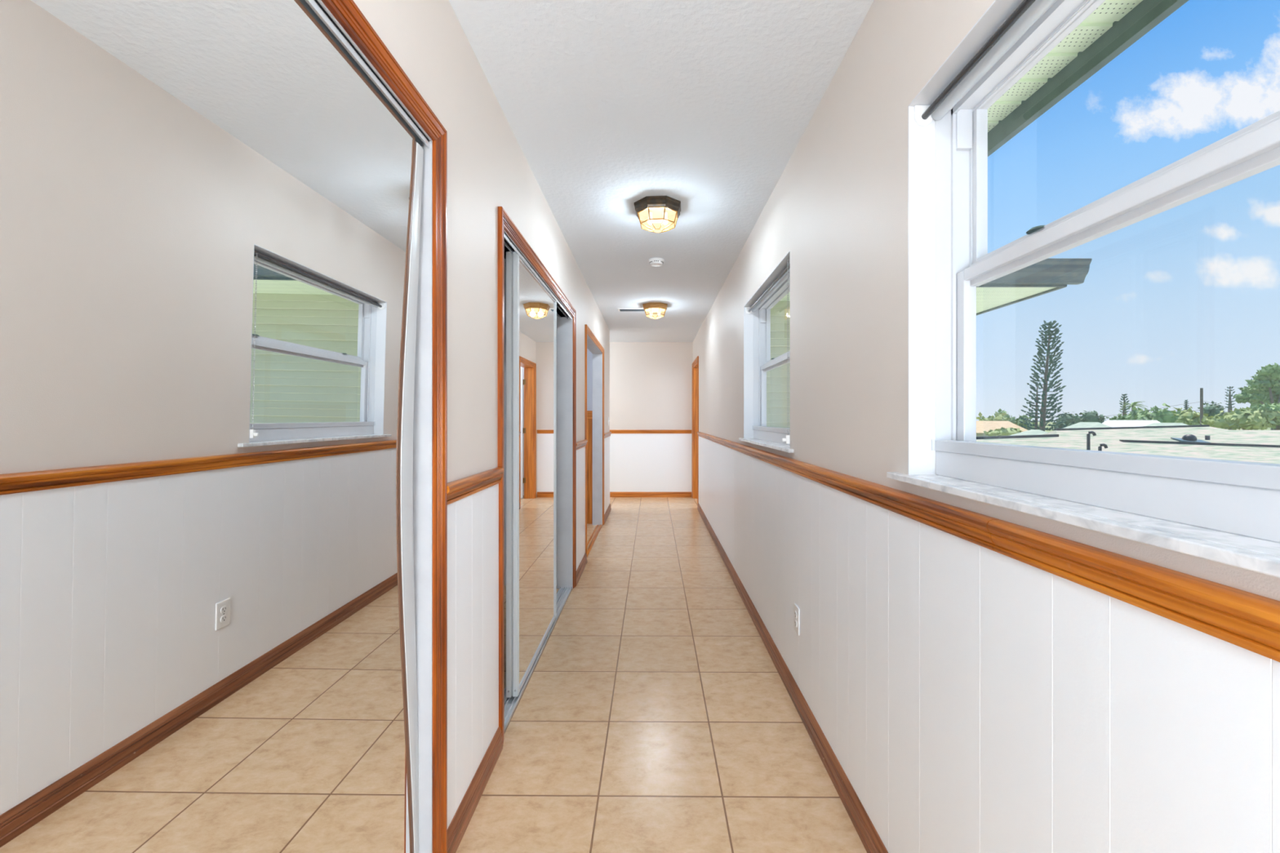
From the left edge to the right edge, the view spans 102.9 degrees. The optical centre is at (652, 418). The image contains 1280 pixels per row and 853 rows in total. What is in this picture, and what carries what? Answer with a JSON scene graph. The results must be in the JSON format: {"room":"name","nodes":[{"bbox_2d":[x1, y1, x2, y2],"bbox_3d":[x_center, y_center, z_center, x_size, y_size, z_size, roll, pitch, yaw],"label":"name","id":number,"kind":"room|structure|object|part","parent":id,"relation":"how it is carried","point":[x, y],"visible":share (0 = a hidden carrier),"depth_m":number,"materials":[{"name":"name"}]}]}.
{"room":"home hallway","nodes":[
{"label":"home hallway","id":0,"kind":"room"},
{"bbox_2d":[353,0,609,828],"bbox_3d":[-0.638,0.024,2.170,0.119,2.440,9.540,0,0,0],"label":"wall","id":1,"kind":"structure","parent":0,"point":[488,169],"depth_m":1.65,"materials":[{"name":"beige paint"}]},
{"bbox_2d":[306,0,430,147],"bbox_3d":[-0.629,-0.723,0.364,0.086,0.021,1.961,0,0,0],"label":"track","id":2,"kind":"object","parent":1,"relation":"attached to","point":[313,4],"visible":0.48,"depth_m":1.04,"materials":[{"name":"silver metal"}]},
{"bbox_2d":[316,0,447,852],"bbox_3d":[-0.632,0.227,0.364,0.133,2.035,2.083,0,0,0],"label":"door frame","id":3,"kind":"structure","parent":1,"relation":"attached to","point":[347,13],"depth_m":1.34,"materials":[{"name":"brown wood"}]},
{"bbox_2d":[447,503,611,852],"bbox_3d":[-0.571,1.202,2.170,0.016,0.083,9.540,0,0,0],"label":"baseboard","id":4,"kind":"structure","parent":1,"relation":"attached to","point":[457,828],"depth_m":1.65,"materials":[{"name":"brown wood"}]},
{"bbox_2d":[447,431,611,505],"bbox_3d":[-0.571,0.214,2.176,0.024,0.058,9.552,0,0,0],"label":"chair rail","id":5,"kind":"object","parent":1,"relation":"attached to","point":[457,490],"visible":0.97,"depth_m":1.63,"materials":[{"name":"brown wood"}]},
{"bbox_2d":[497,206,576,743],"bbox_3d":[-0.632,0.224,2.849,0.133,2.041,1.859,0,0,0],"label":"door frame","id":6,"kind":"structure","parent":1,"relation":"attached to","point":[505,223],"depth_m":3.72,"materials":[{"name":"brown wood"}]},
{"bbox_2d":[504,233,572,319],"bbox_3d":[-0.629,-0.729,2.849,0.086,0.021,1.737,0,0,0],"label":"track","id":7,"kind":"object","parent":1,"relation":"attached to","point":[506,237],"visible":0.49,"depth_m":2.52,"materials":[{"name":"silver metal"}]},
{"bbox_2d":[584,324,604,554],"bbox_3d":[-0.632,0.218,5.190,0.133,2.052,1.584,0,0,0],"label":"door frame","id":8,"kind":"structure","parent":1,"relation":"attached to","point":[592,347],"depth_m":5.92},
{"bbox_2d":[504,262,506,585],"bbox_3d":[-1.029,0.024,1.551,0.662,2.440,4.542,0,0,0],"label":"wall","id":9,"kind":"structure","parent":0,"point":[504,263],"depth_m":3.79,"materials":[{"name":"white"}]},
{"bbox_2d":[586,348,592,410],"bbox_3d":[-2.199,0.024,5.110,3.002,2.440,2.020,0,0,0],"label":"wall","id":10,"kind":"structure","parent":0,"point":[589,355],"depth_m":6.02,"materials":[{"name":"grey paint"}]},
{"bbox_2d":[586,419,592,524],"bbox_3d":[-2.149,0.629,6.012,2.902,1.230,0.016,0,0,0],"label":"panelling","id":11,"kind":"object","parent":10,"relation":"attached to","point":[589,422],"depth_m":6.00,"materials":[{"name":"brown wood"}]},
{"bbox_2d":[586,410,592,419],"bbox_3d":[-2.149,-0.036,6.008,2.902,0.100,0.025,0,0,0],"label":"panelling","id":12,"kind":"object","parent":10,"relation":"attached to","point":[589,413],"depth_m":6.00,"materials":[{"name":"brown wood"}]},
{"bbox_2d":[609,342,693,497],"bbox_3d":[-1.933,0.024,8.078,5.134,2.440,0.124,0,0,0],"label":"wall","id":13,"kind":"structure","parent":0,"point":[651,383],"depth_m":8.02,"materials":[{"name":"beige paint"}]},
{"bbox_2d":[609,492,691,497],"bbox_3d":[-1.942,1.202,8.008,5.116,0.083,0.016,0,0,0],"label":"baseboard","id":14,"kind":"structure","parent":13,"relation":"attached to","point":[611,494],"depth_m":8.00,"materials":[{"name":"brown wood"}]},
{"bbox_2d":[609,430,691,433],"bbox_3d":[-1.942,0.214,8.008,5.116,0.058,0.024,0,0,0],"label":"chair rail","id":15,"kind":"object","parent":13,"relation":"attached to","point":[611,431],"visible":0.34,"depth_m":8.00,"materials":[{"name":"brown wood"}]},
{"bbox_2d":[455,497,866,852],"bbox_3d":[-0.750,1.304,2.850,7.500,0.120,10.900,0,0,0],"label":"floor","id":16,"kind":"structure","parent":0,"point":[655,714],"depth_m":2.05,"materials":[{"name":"tile"}]},
{"bbox_2d":[504,586,572,731],"bbox_3d":[-0.629,1.237,2.849,0.086,0.014,1.737,0,0,0],"label":"track","id":17,"kind":"object","parent":16,"relation":"on","point":[510,704],"visible":0.42,"depth_m":2.51,"materials":[{"name":"silver metal"}]},
{"bbox_2d":[506,251,512,697],"bbox_3d":[-0.630,0.254,2.690,0.024,1.968,0.910,0,0,0],"label":"mirror door","id":18,"kind":"structure","parent":17,"relation":"on","point":[508,255],"depth_m":2.24,"materials":[{"name":"white metal"}]},
{"bbox_2d":[512,251,556,697],"bbox_3d":[-0.603,0.253,2.696,0.024,1.970,0.908,0,0,0],"label":"mirror door","id":19,"kind":"structure","parent":17,"relation":"on","point":[534,308],"depth_m":2.55,"materials":[{"name":"silver metal"}]},
{"bbox_3d":[-0.604,-0.721,2.696,0.022,0.022,0.865,0,0,0],"label":"rail","id":20,"kind":"part","parent":19,"relation":"part of","materials":[{"name":"silver metal"}]},
{"bbox_3d":[-0.604,1.217,2.696,0.022,0.018,0.865,0,0,0],"label":"rail","id":21,"kind":"part","parent":19,"relation":"part of","materials":[{"name":"white metal"}]},
{"bbox_2d":[586,524,602,556],"bbox_3d":[-0.614,1.241,5.190,0.062,0.006,1.462,0,0,0],"label":"threshold","id":22,"kind":"object","parent":16,"relation":"on","point":[591,544],"visible":0.64,"depth_m":5.22,"materials":[{"name":"brown wood"}]},
{"bbox_3d":[-0.629,1.237,0.364,0.086,0.014,1.961,0,0,0],"label":"track","id":23,"kind":"object","parent":16,"relation":"on","visible":0},
{"bbox_2d":[0,0,423,852],"bbox_3d":[-0.612,0.254,0.391,0.036,1.951,1.881,0,0,0],"label":"mirror door","id":24,"kind":"structure","parent":23,"relation":"on","point":[211,210],"depth_m":0.69,"materials":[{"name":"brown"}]},
{"bbox_3d":[-0.606,-0.713,0.389,0.016,0.012,1.878,0,0,0],"label":"rail","id":25,"kind":"part","parent":24,"relation":"part of","materials":[{"name":"grey metal"}]},
{"bbox_2d":[412,452,418,852],"bbox_3d":[-0.633,0.259,0.884,0.034,1.939,0.967,0,0,0],"label":"mirror door","id":26,"kind":"structure","parent":23,"relation":"on","point":[413,580],"depth_m":1.33,"materials":[{"name":"white metal"}]},
{"bbox_2d":[448,0,874,342],"bbox_3d":[-0.750,-1.256,2.850,7.500,0.120,10.900,0,0,0],"label":"ceiling","id":27,"kind":"structure","parent":0,"point":[610,105],"depth_m":2.00,"materials":[{"name":"white paint"}]},
{"bbox_2d":[617,308,644,311],"bbox_3d":[-0.220,-1.191,5.620,0.320,0.010,0.130,0,0,0],"label":"ceiling vent","id":28,"kind":"object","parent":27,"relation":"in","point":[619,309],"visible":0.61,"depth_m":5.59,"materials":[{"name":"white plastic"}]},
{"bbox_2d":[642,302,667,319],"bbox_3d":[0.028,-1.125,5.400,0.261,0.143,0.261,0,0,0],"label":"ceiling lamp","id":29,"kind":"object","parent":27,"relation":"attached to","point":[654,310],"visible":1,"depth_m":5.31,"materials":[{"name":"beige glass"}]},
{"bbox_3d":[-0.045,-1.115,5.330,0.015,0.057,0.090,0,0,-44],"label":"glass pane","id":30,"kind":"part","parent":29,"relation":"part of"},
{"bbox_3d":[0.026,-1.115,5.299,0.090,0.057,0.015,0,0,1],"label":"glass pane","id":31,"kind":"part","parent":29,"relation":"part of","materials":[{"name":"white glass"}]},
{"bbox_3d":[0.098,-1.115,5.327,0.090,0.057,0.015,0,0,-44],"label":"glass pane","id":32,"kind":"part","parent":29,"relation":"part of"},
{"bbox_2d":[648,257,664,266],"bbox_3d":[0.030,-1.177,3.860,0.116,0.039,0.116,0,0,0],"label":"smoke detector","id":33,"kind":"object","parent":27,"relation":"attached to","point":[655,262],"visible":1,"depth_m":3.82,"materials":[{"name":"white plastic"}]},
{"bbox_2d":[634,195,680,232],"bbox_3d":[0.030,-1.125,2.875,0.266,0.143,0.266,0,0,0],"label":"ceiling lamp","id":34,"kind":"object","parent":27,"relation":"attached to","point":[655,214],"visible":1,"depth_m":2.79,"materials":[{"name":"beige glass"}]},
{"bbox_3d":[-0.046,-1.115,2.809,0.015,0.057,0.090,0,0,-41],"label":"glass pane","id":35,"kind":"part","parent":34,"relation":"part of","materials":[{"name":"white glass"}]},
{"bbox_3d":[-0.030,-1.071,2.881,0.070,0.030,0.077,0,0,0],"label":"glass pane","id":36,"kind":"part","parent":34,"relation":"part of","materials":[{"name":"white glass"}]},
{"bbox_3d":[-0.015,-1.071,2.836,0.067,0.030,0.077,0,0,-41],"label":"glass pane","id":37,"kind":"part","parent":34,"relation":"part of","materials":[{"name":"white glass"}]},
{"bbox_3d":[0.024,-1.071,2.815,0.077,0.030,0.070,0,0,0],"label":"glass pane","id":38,"kind":"part","parent":34,"relation":"part of","materials":[{"name":"white glass"}]},
{"bbox_3d":[0.023,-1.115,2.774,0.090,0.057,0.015,0,0,4],"label":"glass pane","id":39,"kind":"part","parent":34,"relation":"part of","materials":[{"name":"white glass"}]},
{"bbox_3d":[0.069,-1.071,2.830,0.077,0.030,0.067,0,0,-41],"label":"glass pane","id":40,"kind":"part","parent":34,"relation":"part of","materials":[{"name":"white glass"}]},
{"bbox_3d":[0.090,-1.071,2.869,0.070,0.030,0.077,0,0,0],"label":"glass pane","id":41,"kind":"part","parent":34,"relation":"part of","materials":[{"name":"white glass"}]},
{"bbox_3d":[0.096,-1.115,2.799,0.090,0.057,0.015,0,0,-41],"label":"glass pane","id":42,"kind":"part","parent":34,"relation":"part of","materials":[{"name":"white glass"}]},
{"bbox_2d":[693,0,1279,852],"bbox_3d":[0.710,0.024,2.710,0.160,2.440,10.620,0,0,0],"label":"wall","id":43,"kind":"structure","parent":0,"point":[971,697],"depth_m":1.23,"materials":[{"name":"beige paint"}]},
{"bbox_2d":[692,355,698,505],"bbox_3d":[0.703,0.197,7.475,0.173,2.095,0.964,0,0,0],"label":"door frame","id":44,"kind":"structure","parent":43,"relation":"attached to","point":[695,367],"depth_m":7.88,"materials":[{"name":"brown wood"}]},
{"bbox_2d":[738,250,793,453],"bbox_3d":[0.712,-0.309,2.946,0.204,0.930,1.319,0,0,0],"label":"window","id":45,"kind":"structure","parent":43,"relation":"in","point":[757,362],"depth_m":3.52,"materials":[{"name":"white plastic"}]},
{"bbox_3d":[0.661,0.148,2.946,0.102,0.016,1.319,0,0,0],"label":"marble sill","id":46,"kind":"part","parent":45,"relation":"part of","materials":[{"name":"white stone"}]},
{"bbox_3d":[0.755,-0.345,2.946,0.110,0.858,1.189,0,0,0],"label":"frame","id":47,"kind":"part","parent":45,"relation":"part of","materials":[{"name":"white plastic"}]},
{"bbox_3d":[0.766,-0.147,2.946,0.036,0.442,1.173,0,0,0],"label":"sash","id":48,"kind":"part","parent":45,"relation":"part of","materials":[{"name":"white plastic"}]},
{"bbox_3d":[0.798,-0.562,2.946,0.027,0.412,1.161,0,0,0],"label":"sash","id":49,"kind":"part","parent":45,"relation":"part of","materials":[{"name":"white plastic"}]},
{"bbox_2d":[697,502,888,852],"bbox_3d":[0.622,1.202,2.196,0.016,0.083,9.593,0,0,0],"label":"baseboard","id":50,"kind":"structure","parent":43,"relation":"attached to","point":[864,826],"depth_m":1.94,"materials":[{"name":"brown wood"}]},
{"bbox_2d":[794,603,799,635],"bbox_3d":[0.625,0.874,2.217,0.009,0.116,0.072,0,0,0],"label":"wall outlet","id":51,"kind":"object","parent":43,"relation":"attached to","point":[797,611],"visible":1,"depth_m":2.20,"materials":[{"name":"white plastic"}]},
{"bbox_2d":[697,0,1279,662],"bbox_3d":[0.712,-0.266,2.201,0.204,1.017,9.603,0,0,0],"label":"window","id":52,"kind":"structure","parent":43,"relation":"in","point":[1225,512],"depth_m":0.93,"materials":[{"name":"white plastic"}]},
{"bbox_2d":[745,259,790,444],"bbox_3d":[0.681,-0.326,2.944,0.116,0.889,1.191,0,0,2],"label":"roller shade","id":53,"kind":"object","parent":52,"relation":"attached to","point":[785,273],"visible":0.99,"depth_m":2.79,"materials":[{"name":"grey"}]},
{"bbox_3d":[0.628,-0.320,2.362,0.008,0.827,0.004,0,0,0],"label":"bead chain","id":54,"kind":"part","parent":53,"relation":"part of","materials":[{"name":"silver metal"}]},
{"bbox_2d":[913,0,1056,127],"bbox_3d":[0.681,-0.745,0.669,0.070,0.050,1.192,0,0,0],"label":"roller shade","id":55,"kind":"object","parent":52,"relation":"attached to","point":[1028,11],"visible":1,"depth_m":1.04,"materials":[{"name":"grey"}]},
{"bbox_3d":[0.755,-0.345,0.670,0.110,0.858,1.190,0,0,0],"label":"frame","id":56,"kind":"part","parent":52,"relation":"part of","materials":[{"name":"white plastic"}]},
{"bbox_3d":[0.661,0.148,0.670,0.102,0.016,1.320,0,0,0],"label":"marble sill","id":57,"kind":"part","parent":52,"relation":"part of","materials":[{"name":"white stone"}]},
{"bbox_3d":[0.766,-0.147,0.670,0.036,0.442,1.174,0,0,0],"label":"sash","id":58,"kind":"part","parent":52,"relation":"part of","materials":[{"name":"white plastic"}]},
{"bbox_3d":[0.798,-0.562,0.670,0.027,0.412,1.162,0,0,0],"label":"sash","id":59,"kind":"part","parent":52,"relation":"part of","materials":[{"name":"white plastic"}]},
{"label":"outside","id":60,"kind":"structure","parent":0,"visible":0},
{"bbox_2d":[1037,422,1271,432],"bbox_3d":[100.000,4.144,302.500,600.000,0.200,595.000,0,0,0],"label":"ground","id":61,"kind":"structure","parent":60,"point":[1051,423],"depth_m":204.84,"materials":[{"name":"green plant"}]},
{"bbox_2d":[766,257,1092,427],"bbox_3d":[2.078,1.044,5.253,2.575,6.000,2.695,0,0,0],"label":"house wing","id":62,"kind":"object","parent":61,"relation":"on","point":[1048,275],"visible":0.06,"depth_m":4.47,"materials":[{"name":"green"}]},
{"bbox_2d":[976,411,1010,421],"bbox_3d":[28.799,1.736,43.952,3.009,4.616,3.057,0,0,0],"label":"broadleaf tree","id":63,"kind":"object","parent":61,"relation":"on","point":[1001,416],"visible":0.1,"depth_m":43.19,"materials":[{"name":"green plant"}]},
{"bbox_2d":[976,421,1027,436],"bbox_3d":[25.316,2.132,39.956,6.971,3.824,7.000,0,0,32],"label":"house","id":64,"kind":"structure","parent":61,"relation":"on","point":[981,426],"depth_m":37.87,"materials":[{"name":"beige"}]},
{"bbox_2d":[982,426,1024,435],"bbox_3d":[13.828,2.199,20.088,1.608,3.691,1.081,0,0,-18],"label":"shrub","id":65,"kind":"object","parent":61,"relation":"on","point":[1002,431],"visible":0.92,"depth_m":19.76,"materials":[{"name":"green plant"}]},
{"bbox_2d":[987,408,1020,426],"bbox_3d":[32.613,1.576,47.082,3.487,4.936,2.717,0,0,-9],"label":"broadleaf tree","id":66,"kind":"object","parent":61,"relation":"on","point":[1012,420],"visible":0.07,"depth_m":47.16,"materials":[{"name":"green plant"}]},
{"bbox_2d":[1015,414,1038,430],"bbox_3d":[36.282,1.844,50.020,2.908,4.400,2.316,0,0,0],"label":"broadleaf tree","id":67,"kind":"object","parent":61,"relation":"on","point":[1019,419],"visible":0.16,"depth_m":49.66,"materials":[{"name":"green plant"}]},
{"bbox_2d":[1008,429,1048,435],"bbox_3d":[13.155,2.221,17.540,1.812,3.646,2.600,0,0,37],"label":"house","id":68,"kind":"structure","parent":61,"relation":"on","point":[1032,432],"depth_m":17.27,"materials":[{"name":"white"}]},
{"bbox_2d":[1019,320,1066,431],"bbox_3d":[25.976,-1.261,34.014,2.509,10.617,2.413,0,0,0],"label":"pine","id":69,"kind":"object","parent":61,"relation":"on","point":[1043,411],"visible":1,"depth_m":33.86,"materials":[{"name":"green plant"}]},
{"bbox_2d":[1052,411,1078,428],"bbox_3d":[45.860,1.630,56.089,4.098,4.827,2.919,0,0,0],"label":"broadleaf tree","id":70,"kind":"object","parent":61,"relation":"on","point":[1066,417],"visible":0.28,"depth_m":55.55,"materials":[{"name":"green plant"}]},
{"bbox_2d":[1062,422,1110,428],"bbox_3d":[25.063,2.139,29.279,3.142,3.811,6.000,0,0,41],"label":"house","id":71,"kind":"structure","parent":61,"relation":"on","point":[1081,424],"depth_m":28.59,"materials":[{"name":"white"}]},
{"bbox_2d":[1071,410,1109,423],"bbox_3d":[43.057,1.631,50.075,2.802,4.826,2.733,0,0,-33],"label":"broadleaf tree","id":72,"kind":"object","parent":61,"relation":"on","point":[1088,416],"visible":0.28,"depth_m":49.42,"materials":[{"name":"green plant"}]},
{"bbox_2d":[1109,412,1131,420],"bbox_3d":[42.108,1.731,45.945,2.383,4.625,2.533,0,0,0],"label":"broadleaf tree","id":73,"kind":"object","parent":61,"relation":"on","point":[1120,417],"visible":0.1,"depth_m":45.84,"materials":[{"name":"green plant"}]},
{"bbox_2d":[1119,393,1129,416],"bbox_3d":[55.500,0.593,59.974,0.954,6.902,0.828,0,0,26],"label":"pine","id":74,"kind":"object","parent":61,"relation":"on","point":[1125,394],"visible":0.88,"depth_m":59.93,"materials":[{"name":"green plant"}]},
{"bbox_2d":[976,424,1279,463],"bbox_3d":[14.596,2.118,14.000,16.192,3.853,10.800,0,0,0],"label":"roof","id":75,"kind":"structure","parent":61,"relation":"on","point":[1248,446],"depth_m":12.96,"materials":[{"name":"white concrete"}]},
{"bbox_2d":[1086,431,1096,449],"bbox_3d":[10.498,0.568,12.195,0.212,0.518,0.068,0,0,0],"label":"vent pipe","id":76,"kind":"object","parent":75,"relation":"on","point":[1088,435],"visible":0.9,"depth_m":12.17,"materials":[{"name":"grey metal"}]},
{"bbox_2d":[1097,443,1107,451],"bbox_3d":[10.692,0.727,12.101,0.212,0.248,0.068,0,0,0],"label":"vent pipe","id":77,"kind":"object","parent":75,"relation":"on","point":[1100,448],"visible":0.9,"depth_m":12.07,"materials":[{"name":"grey metal"}]},
{"bbox_2d":[1170,434,1209,442],"bbox_3d":[13.660,0.531,12.902,0.729,0.245,0.303,0,0,20],"label":"roof vent","id":78,"kind":"object","parent":75,"relation":"on","point":[1188,437],"visible":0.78,"depth_m":12.87,"materials":[{"name":"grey metal"}]},
{"bbox_2d":[1182,434,1196,440],"bbox_3d":[13.632,0.528,12.950,0.285,0.240,0.228,0,0,-18],"label":"hood","id":79,"kind":"object","parent":78,"relation":"attached to","point":[1188,437],"depth_m":12.88,"materials":[{"name":"grey metal"}]},
{"bbox_3d":[13.634,0.576,12.900,0.683,0.155,0.281,0,0,20],"label":"plate","id":80,"kind":"part","parent":78,"relation":"part of","materials":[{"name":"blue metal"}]},
{"bbox_2d":[1102,420,1159,426],"bbox_3d":[36.786,2.106,39.187,4.628,3.876,6.000,0,0,43],"label":"house","id":81,"kind":"structure","parent":61,"relation":"on","point":[1109,423],"depth_m":38.60,"materials":[{"name":"white"}]},
{"bbox_2d":[1119,401,1148,412],"bbox_3d":[45.226,1.252,48.003,2.031,5.585,2.095,0,0,0],"label":"palm tree","id":82,"kind":"object","parent":61,"relation":"on","point":[1133,404],"visible":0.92,"depth_m":47.91,"materials":[{"name":"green plant"}]},
{"bbox_2d":[1125,402,1181,422],"bbox_3d":[41.154,1.394,42.052,3.548,5.300,3.104,0,0,0],"label":"broadleaf tree","id":83,"kind":"object","parent":61,"relation":"on","point":[1169,418],"visible":0.25,"depth_m":41.64,"materials":[{"name":"green plant"}]},
{"bbox_2d":[1144,422,1187,426],"bbox_3d":[32.922,2.172,32.583,4.500,3.744,3.020,0,0,-45],"label":"house","id":84,"kind":"structure","parent":61,"relation":"on","point":[1153,424],"depth_m":32.24,"materials":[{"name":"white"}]},
{"bbox_2d":[1183,399,1189,411],"bbox_3d":[83.723,0.568,79.984,0.683,6.953,0.693,0,0,0],"label":"pine","id":85,"kind":"object","parent":61,"relation":"on","point":[1186,402],"visible":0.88,"depth_m":79.90,"materials":[{"name":"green plant"}]},
{"bbox_2d":[1169,406,1209,425],"bbox_3d":[47.164,1.499,45.053,3.237,5.091,2.722,0,0,20],"label":"broadleaf tree","id":86,"kind":"object","parent":61,"relation":"on","point":[1184,417],"visible":0.24,"depth_m":44.48,"materials":[{"name":"green plant"}]},
{"bbox_2d":[1188,413,1213,425],"bbox_3d":[43.277,1.814,40.023,2.148,4.460,1.715,0,0,-40],"label":"broadleaf tree","id":87,"kind":"object","parent":61,"relation":"on","point":[1196,421],"visible":0.08,"depth_m":40.10,"materials":[{"name":"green plant"}]},
{"bbox_2d":[1200,387,1203,425],"bbox_3d":[40.910,0.904,38.000,0.185,6.279,0.185,0,0,23],"label":"utility pole","id":88,"kind":"object","parent":61,"relation":"on","point":[1201,388],"visible":0.35,"depth_m":37.96,"materials":[{"name":"brown wood"}]},
{"bbox_2d":[977,400,1234,421],"bbox_3d":[36.831,-0.538,39.680,36.775,1.610,0.016,0,0,22],"label":"power line","id":89,"kind":"object","parent":88,"relation":"attached to","point":[1204,401],"visible":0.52,"depth_m":39.38,"materials":[{"name":"grey"}]},
{"bbox_2d":[1044,408,1222,428],"bbox_3d":[36.831,0.062,39.680,36.775,1.610,0.016,0,0,22],"label":"power line","id":90,"kind":"object","parent":88,"relation":"attached to","point":[1203,409],"visible":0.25,"depth_m":38.44,"materials":[{"name":"grey"}]},
{"bbox_2d":[1196,400,1227,429],"bbox_3d":[77.249,0.817,70.057,3.329,6.454,3.221,0,0,0],"label":"broadleaf tree","id":91,"kind":"object","parent":61,"relation":"on","point":[1217,409],"visible":0.3,"depth_m":69.74,"materials":[{"name":"green plant"}]},
{"bbox_2d":[1225,386,1235,430],"bbox_3d":[67.923,0.148,59.971,0.884,7.791,0.937,0,0,0],"label":"pine","id":92,"kind":"object","parent":61,"relation":"on","point":[1229,405],"visible":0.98,"depth_m":59.92,"materials":[{"name":"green plant"}]},
{"bbox_2d":[1200,405,1279,430],"bbox_3d":[31.269,1.690,26.976,3.226,4.707,2.623,0,0,0],"label":"broadleaf tree","id":93,"kind":"object","parent":61,"relation":"on","point":[1246,419],"visible":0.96,"depth_m":26.50,"materials":[{"name":"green plant"}]},
{"bbox_2d":[1233,362,1279,430],"bbox_3d":[39.388,0.225,32.697,5.352,7.637,2.710,0,0,0],"label":"broadleaf tree","id":94,"kind":"object","parent":61,"relation":"on","point":[1264,387],"visible":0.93,"depth_m":31.96,"materials":[{"name":"green plant"}]},
{"bbox_2d":[1245,402,1279,430],"bbox_3d":[33.079,1.579,26.782,3.253,4.931,2.689,0,0,-44],"label":"broadleaf tree","id":95,"kind":"object","parent":61,"relation":"on","point":[1276,406],"visible":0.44,"depth_m":26.63,"materials":[{"name":"green plant"}]},
{"bbox_3d":[-1.790,-1.396,0.590,6.420,0.080,6.780,0,0,0],"label":"roof","id":96,"kind":"structure","parent":0,"visible":0},
{"bbox_2d":[987,0,1188,156],"bbox_3d":[1.105,-1.231,1.329,0.630,0.250,5.257,0,0,0],"label":"roof eave","id":97,"kind":"object","parent":96,"relation":"attached to","point":[1113,26],"visible":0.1,"depth_m":1.66}
]}

